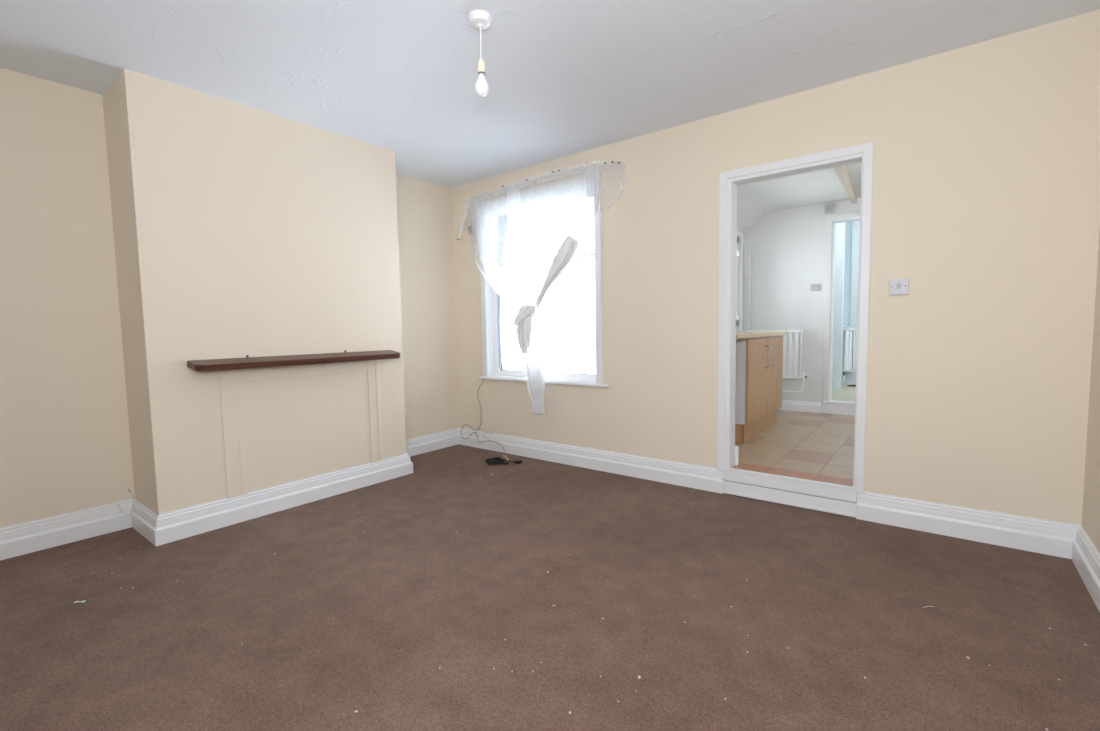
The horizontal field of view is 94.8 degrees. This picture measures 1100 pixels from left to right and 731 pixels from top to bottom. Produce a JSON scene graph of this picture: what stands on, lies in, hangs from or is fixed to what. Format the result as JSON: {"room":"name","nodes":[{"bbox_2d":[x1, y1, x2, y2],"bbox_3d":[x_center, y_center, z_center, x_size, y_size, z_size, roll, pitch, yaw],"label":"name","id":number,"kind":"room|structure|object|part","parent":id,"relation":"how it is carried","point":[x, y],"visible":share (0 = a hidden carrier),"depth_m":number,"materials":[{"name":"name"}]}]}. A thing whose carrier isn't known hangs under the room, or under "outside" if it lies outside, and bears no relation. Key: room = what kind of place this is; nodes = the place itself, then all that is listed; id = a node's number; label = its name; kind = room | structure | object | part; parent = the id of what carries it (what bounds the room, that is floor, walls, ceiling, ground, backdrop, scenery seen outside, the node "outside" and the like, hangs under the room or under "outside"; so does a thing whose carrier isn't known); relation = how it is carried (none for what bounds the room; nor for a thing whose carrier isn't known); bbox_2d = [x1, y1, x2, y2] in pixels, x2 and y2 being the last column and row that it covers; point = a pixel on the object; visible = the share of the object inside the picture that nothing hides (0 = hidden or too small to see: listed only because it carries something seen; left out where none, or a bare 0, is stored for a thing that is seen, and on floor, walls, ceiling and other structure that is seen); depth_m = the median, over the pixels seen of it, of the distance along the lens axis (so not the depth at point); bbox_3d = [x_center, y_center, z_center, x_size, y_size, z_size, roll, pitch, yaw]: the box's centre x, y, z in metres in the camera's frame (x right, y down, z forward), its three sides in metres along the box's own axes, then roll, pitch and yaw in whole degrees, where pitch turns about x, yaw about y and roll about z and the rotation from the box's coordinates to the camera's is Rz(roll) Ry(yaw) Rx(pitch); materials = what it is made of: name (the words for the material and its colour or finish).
{"room":"living room","nodes":[
{"label":"living room","id":0,"kind":"room"},
{"bbox_2d":[0,68,457,527],"bbox_3d":[-2.293,-0.282,3.201,0.100,2.500,4.550,2,5,38],"label":"wall","id":1,"kind":"structure","parent":0,"point":[65,446],"depth_m":2.74,"materials":[{"name":"beige paint"}]},
{"bbox_2d":[0,498,134,560],"bbox_3d":[-2.995,0.928,2.255,0.030,0.152,1.832,2,5,38],"label":"baseboard","id":2,"kind":"structure","parent":1,"relation":"attached to","point":[26,538],"depth_m":2.72,"materials":[{"name":"white paint"}]},
{"bbox_2d":[406,428,458,456],"bbox_3d":[-1.171,0.722,4.587,0.030,0.152,0.933,2,5,38],"label":"baseboard","id":3,"kind":"structure","parent":1,"relation":"attached to","point":[431,442],"depth_m":4.68,"materials":[{"name":"white paint"}]},
{"bbox_2d":[102,68,406,514],"bbox_3d":[-1.801,-0.330,3.384,0.449,2.450,1.585,2,5,38],"label":"wall","id":4,"kind":"structure","parent":0,"point":[239,230],"depth_m":2.99,"materials":[{"name":"beige paint"}]},
{"bbox_2d":[118,489,133,513],"bbox_3d":[-2.458,0.790,2.929,0.037,0.138,0.074,2,5,38],"label":"loose wire","id":5,"kind":"object","parent":4,"relation":"attached to","point":[128,489],"visible":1,"depth_m":2.94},
{"bbox_2d":[131,500,158,545],"bbox_3d":[-2.264,0.873,2.825,0.480,0.152,0.030,2,5,38],"label":"baseboard","id":6,"kind":"structure","parent":4,"relation":"attached to","point":[143,520],"depth_m":2.80,"materials":[{"name":"white paint"}]},
{"bbox_2d":[155,453,412,545],"bbox_3d":[-1.591,0.823,3.321,0.030,0.152,1.646,2,5,38],"label":"baseboard","id":7,"kind":"structure","parent":4,"relation":"attached to","point":[174,526],"depth_m":3.14,"materials":[{"name":"white paint"}]},
{"bbox_2d":[187,350,399,371],"bbox_3d":[-1.539,-0.032,3.245,0.158,0.104,1.298,2,5,38],"label":"mantel shelf","id":8,"kind":"object","parent":4,"relation":"attached to","point":[248,362],"visible":1,"depth_m":3.09,"materials":[{"name":"brown wood"}]},
{"bbox_2d":[219,360,382,497],"bbox_3d":[-1.573,0.365,3.338,0.009,0.757,1.040,2,5,38],"label":"trim","id":9,"kind":"structure","parent":4,"relation":"attached to","point":[230,380],"depth_m":3.03,"materials":[{"name":"beige paint"}]},
{"bbox_2d":[0,444,1099,730],"bbox_3d":[-0.553,1.008,1.953,4.258,0.050,4.350,2,5,38],"label":"floor","id":10,"kind":"structure","parent":0,"point":[360,603],"depth_m":1.94,"materials":[{"name":"brown carpet"}]},
{"bbox_2d":[485,457,521,464],"bbox_3d":[-0.392,0.794,4.184,0.302,0.037,0.162,0,4,19],"label":"lead","id":11,"kind":"object","parent":10,"relation":"on","point":[499,460],"visible":1,"depth_m":4.17,"materials":[{"name":"black plastic"}]},
{"bbox_2d":[0,0,1099,187],"bbox_3d":[-0.598,-1.500,1.767,4.458,0.080,4.550,2,5,38],"label":"ceiling","id":12,"kind":"structure","parent":0,"point":[564,78],"depth_m":2.46,"materials":[{"name":"white paint"}]},
{"bbox_2d":[468,10,491,96],"bbox_3d":[-0.297,-1.331,2.182,0.102,0.329,0.102,2,5,38],"label":"pendant light","id":13,"kind":"object","parent":12,"relation":"hanging from","point":[478,19],"visible":1,"depth_m":2.17,"materials":[{"name":"white plastic"}]},
{"bbox_3d":[-0.295,-1.214,2.190,0.060,0.093,0.060,2,5,38],"label":"bulb","id":14,"kind":"part","parent":13,"relation":"part of","materials":[{"name":"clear glass"}]},
{"bbox_2d":[736,234,743,329],"bbox_3d":[1.401,-0.466,4.807,0.100,2.495,2.540,2,5,38],"label":"wall","id":15,"kind":"structure","parent":0,"point":[737,326],"depth_m":5.62,"materials":[{"name":"white paint"}]},
{"bbox_2d":[735,446,738,465],"bbox_3d":[0.976,0.597,3.631,0.742,0.135,0.022,2,5,38],"label":"baseboard","id":16,"kind":"structure","parent":15,"relation":"attached to","point":[736,447],"depth_m":3.40,"materials":[{"name":"white paint"}]},
{"bbox_2d":[736,231,744,331],"bbox_3d":[1.689,-0.874,5.099,0.120,1.085,1.430,2,5,38],"label":"window","id":17,"kind":"structure","parent":15,"relation":"in","point":[739,234],"depth_m":5.60,"materials":[{"name":"white plastic"}]},
{"bbox_3d":[1.663,-0.882,5.118,0.055,0.970,1.310,2,5,38],"label":"frame","id":18,"kind":"part","parent":17,"relation":"part of","materials":[{"name":"white plastic"}]},
{"bbox_3d":[1.708,-0.885,5.083,0.018,1.060,1.420,2,5,38],"label":"casing","id":19,"kind":"part","parent":17,"relation":"part of","materials":[{"name":"white paint"}]},
{"bbox_2d":[451,10,1099,526],"bbox_3d":[0.793,-0.368,3.610,4.258,2.500,0.101,2,5,38],"label":"wall","id":20,"kind":"structure","parent":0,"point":[986,165],"depth_m":2.65,"materials":[{"name":"beige paint"}]},
{"bbox_2d":[468,226,472,233],"bbox_3d":[-0.715,-1.238,4.608,0.070,0.070,0.067,2,5,38],"label":"curtain bracket","id":21,"kind":"object","parent":20,"relation":"attached to","point":[470,231],"visible":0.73,"depth_m":4.60,"materials":[{"name":"grey plastic"}]},
{"bbox_2d":[479,174,610,387],"bbox_3d":[-0.070,-0.654,4.259,1.396,1.594,0.164,2,5,38],"label":"window","id":22,"kind":"structure","parent":20,"relation":"attached to","point":[496,231],"depth_m":4.51,"materials":[{"name":"white paint"}]},
{"bbox_2d":[461,379,508,460],"bbox_3d":[-0.573,0.458,4.578,0.106,0.654,0.801,-4,5,-39],"label":"cable","id":23,"kind":"object","parent":22,"relation":"hanging from","point":[483,379],"visible":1,"depth_m":4.72,"materials":[{"name":"plastic"}]},
{"bbox_3d":[-0.047,-0.415,4.327,1.060,0.951,0.004,2,5,38],"label":"pane","id":24,"kind":"part","parent":22,"relation":"part of","materials":[{"name":"clear glass"}]},
{"bbox_3d":[-0.059,-1.120,4.275,1.060,0.439,0.004,2,5,38],"label":"pane","id":25,"kind":"part","parent":22,"relation":"part of","materials":[{"name":"clear glass"}]},
{"bbox_3d":[-0.056,0.128,4.317,1.396,0.027,0.164,2,5,38],"label":"sill","id":26,"kind":"part","parent":22,"relation":"part of","materials":[{"name":"white paint"}]},
{"bbox_2d":[458,428,723,493],"bbox_3d":[0.122,0.731,4.150,2.605,0.152,0.030,2,5,38],"label":"baseboard","id":27,"kind":"structure","parent":20,"relation":"attached to","point":[691,476],"depth_m":3.91,"materials":[{"name":"white paint"}]},
{"bbox_2d":[717,142,873,517],"bbox_3d":[1.459,-0.184,3.086,0.834,2.074,0.131,2,5,38],"label":"door frame","id":28,"kind":"structure","parent":20,"relation":"attached to","point":[862,153],"depth_m":3.08,"materials":[{"name":"white paint"}]},
{"bbox_2d":[889,278,908,294],"bbox_3d":[1.860,-0.420,2.694,0.086,0.086,0.022,2,5,38],"label":"wall switch","id":29,"kind":"object","parent":20,"relation":"attached to","point":[900,286],"visible":1,"depth_m":2.69,"materials":[{"name":"white plastic"}]},
{"bbox_2d":[856,492,1079,558],"bbox_3d":[2.101,0.810,2.608,0.891,0.152,0.030,2,5,38],"label":"baseboard","id":30,"kind":"structure","parent":20,"relation":"attached to","point":[1032,535],"depth_m":2.57,"materials":[{"name":"white paint"}]},
{"bbox_2d":[732,410,854,485],"bbox_3d":[2.274,0.708,4.173,2.130,0.216,2.624,2,5,38],"label":"floor","id":31,"kind":"structure","parent":0,"point":[803,445],"depth_m":3.84,"materials":[{"name":"beige tile"}]},
{"bbox_2d":[735,336,782,443],"bbox_3d":[1.655,0.162,4.551,0.635,0.841,1.053,2,5,38],"label":"base cabinet","id":32,"kind":"object","parent":31,"relation":"on","point":[759,360],"visible":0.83,"depth_m":4.18,"materials":[{"name":"brown wood"}]},
{"bbox_3d":[1.708,0.114,4.172,0.019,0.671,0.526,2,5,38],"label":"cabinet door","id":33,"kind":"part","parent":32,"relation":"part of","materials":[{"name":"brown wood"}]},
{"bbox_2d":[736,331,785,338],"bbox_3d":[1.544,-0.266,4.404,0.630,0.037,1.415,2,5,38],"label":"countertop","id":34,"kind":"structure","parent":32,"relation":"on","point":[754,334],"depth_m":4.19,"materials":[{"name":"brown wood"}]},
{"bbox_3d":[1.844,-0.075,4.293,0.036,0.197,0.010,2,5,38],"label":"handle","id":35,"kind":"part","parent":32,"relation":"part of","materials":[{"name":"metal"}]},
{"bbox_3d":[1.960,-0.088,4.441,0.036,0.197,0.010,2,5,38],"label":"handle","id":36,"kind":"part","parent":32,"relation":"part of","materials":[{"name":"metal"}]},
{"bbox_3d":[2.033,0.078,4.587,0.019,0.671,0.520,2,5,38],"label":"cabinet door","id":37,"kind":"part","parent":32,"relation":"part of","materials":[{"name":"brown wood"}]},
{"bbox_2d":[737,163,861,233],"bbox_3d":[2.260,-1.515,4.041,2.130,0.320,2.540,2,5,38],"label":"ceiling","id":38,"kind":"structure","parent":0,"point":[755,200],"depth_m":4.78,"materials":[{"name":"white paint"}]},
{"bbox_2d":[834,165,856,203],"bbox_3d":[2.279,-1.541,3.981,0.097,0.060,2.482,2,5,34],"label":"beam","id":39,"kind":"structure","parent":38,"relation":"attached to","point":[842,172],"depth_m":4.22,"materials":[{"name":"beige paint"}]},
{"bbox_2d":[745,198,860,402],"bbox_3d":[3.096,-0.623,5.159,2.330,2.695,0.120,2,5,38],"label":"wall","id":40,"kind":"structure","parent":0,"point":[789,245],"depth_m":5.42,"materials":[{"name":"white paint"}]},
{"bbox_2d":[743,229,751,330],"bbox_3d":[2.228,-0.958,5.701,0.075,1.125,0.050,2,5,38],"label":"trim","id":41,"kind":"structure","parent":40,"relation":"attached to","point":[747,285],"depth_m":5.68,"materials":[{"name":"white paint"}]},
{"bbox_2d":[747,330,806,392],"bbox_3d":[2.479,-0.052,5.552,0.632,0.676,0.100,2,5,38],"label":"radiator","id":42,"kind":"object","parent":40,"relation":"attached to","point":[793,339],"visible":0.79,"depth_m":5.41,"materials":[{"name":"white metal"}]},
{"bbox_2d":[747,330,800,332],"bbox_3d":[2.450,-0.374,5.531,0.560,0.030,0.075,2,5,38],"label":"grille","id":43,"kind":"object","parent":42,"relation":"attached to","point":[787,331],"depth_m":5.42,"materials":[{"name":"white metal"}]},
{"bbox_3d":[2.446,-0.125,5.538,0.519,0.466,0.043,2,5,38],"label":"panel","id":44,"kind":"part","parent":42,"relation":"part of","materials":[{"name":"white metal"}]},
{"bbox_3d":[2.455,-0.115,5.551,0.556,0.498,0.062,2,5,38],"label":"rail","id":45,"kind":"part","parent":42,"relation":"part of","materials":[{"name":"white metal"}]},
{"bbox_2d":[777,400,821,412],"bbox_3d":[2.554,0.436,5.588,0.815,0.110,0.020,2,5,38],"label":"baseboard","id":46,"kind":"structure","parent":40,"relation":"attached to","point":[802,406],"depth_m":5.45,"materials":[{"name":"white paint"}]},
{"bbox_2d":[811,284,819,290],"bbox_3d":[2.782,-0.819,5.300,0.090,0.072,0.016,2,5,38],"label":"double switch","id":47,"kind":"object","parent":40,"relation":"attached to","point":[814,287],"visible":1,"depth_m":5.30,"materials":[{"name":"grey plastic"}]},
{"bbox_2d":[824,203,834,213],"bbox_3d":[2.853,-1.607,5.161,0.093,0.095,0.039,2,5,38],"label":"vent box","id":48,"kind":"object","parent":40,"relation":"attached to","point":[829,207],"visible":1,"depth_m":5.15,"materials":[{"name":"grey plastic"}]},
{"bbox_2d":[825,204,832,211],"bbox_3d":[2.842,-1.605,5.148,0.067,0.065,0.005,2,5,38],"label":"grille","id":49,"kind":"object","parent":48,"relation":"attached to","point":[828,207],"depth_m":5.15,"materials":[{"name":"grey plastic"}]},
{"bbox_2d":[822,211,859,415],"bbox_3d":[3.239,-0.507,5.035,0.885,2.047,0.155,2,5,38],"label":"door frame","id":50,"kind":"structure","parent":40,"relation":"in","point":[829,406],"depth_m":5.23,"materials":[{"name":"white paint"}]},
{"bbox_2d":[832,222,844,389],"bbox_3d":[3.228,-1.015,6.389,0.842,2.610,0.050,2,5,38],"label":"wall","id":51,"kind":"structure","parent":0,"point":[840,227],"depth_m":6.16,"materials":[{"name":"white paint"}]},
{"bbox_2d":[832,384,855,401],"bbox_3d":[3.722,0.361,5.908,2.300,0.080,1.690,2,5,38],"label":"floor","id":52,"kind":"structure","parent":0,"point":[846,393],"depth_m":5.88,"materials":[{"name":"beige plastic"}]},
{"bbox_2d":[841,220,859,384],"bbox_3d":[4.249,-0.993,6.515,2.300,2.710,0.100,2,5,38],"label":"wall","id":53,"kind":"structure","parent":0,"point":[850,377],"depth_m":6.65,"materials":[{"name":"white paint"}]},
{"bbox_2d":[843,221,852,326],"bbox_3d":[3.861,-1.267,6.788,0.335,1.490,0.050,2,5,38],"label":"window","id":54,"kind":"structure","parent":53,"relation":"in","point":[848,225],"depth_m":6.71,"materials":[{"name":"glass"}]},
{"bbox_2d":[842,328,854,384],"bbox_3d":[3.954,-0.116,6.696,0.125,0.745,0.100,2,5,38],"label":"radiator","id":55,"kind":"object","parent":53,"relation":"attached to","point":[848,334],"visible":1,"depth_m":6.66,"materials":[{"name":"white metal"}]},
{"bbox_3d":[3.925,-0.197,6.654,0.085,0.515,0.006,2,5,38],"label":"panel","id":56,"kind":"part","parent":55,"relation":"part of","materials":[{"name":"white metal"}]},
{"bbox_3d":[3.946,-0.189,6.682,0.119,0.547,0.062,2,5,38],"label":"rail","id":57,"kind":"part","parent":55,"relation":"part of","materials":[{"name":"white metal"}]},
{"bbox_2d":[1081,231,1099,552],"bbox_3d":[1.143,-0.146,0.524,0.100,2.500,4.550,2,5,38],"label":"wall","id":58,"kind":"structure","parent":0,"point":[1090,510],"depth_m":2.21,"materials":[{"name":"beige paint"}]},
{"bbox_2d":[1072,527,1099,611],"bbox_3d":[1.112,0.973,0.647,0.030,0.152,4.350,2,5,38],"label":"baseboard","id":59,"kind":"structure","parent":58,"relation":"attached to","point":[1086,559],"depth_m":2.12,"materials":[{"name":"white paint"}]},
{"bbox_2d":[1081,525,1099,554],"bbox_3d":[1.122,0.894,0.632,0.001,0.012,4.350,2,5,38],"label":"trim","id":60,"kind":"structure","parent":58,"relation":"attached to","point":[1081,525],"depth_m":2.19,"materials":[{"name":"white paint"}]},
{"bbox_3d":[0.048,-1.510,3.970,0.015,0.014,0.092,2,5,38],"label":"pin","id":61,"kind":"object","parent":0,"visible":0},
{"bbox_2d":[457,160,626,414],"bbox_3d":[-0.181,-0.554,4.133,1.791,1.941,0.146,2,5,38],"label":"curtain","id":62,"kind":"object","parent":61,"relation":"hanging from","point":[564,255],"visible":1,"depth_m":4.12,"materials":[{"name":"white fabric"}]}
]}

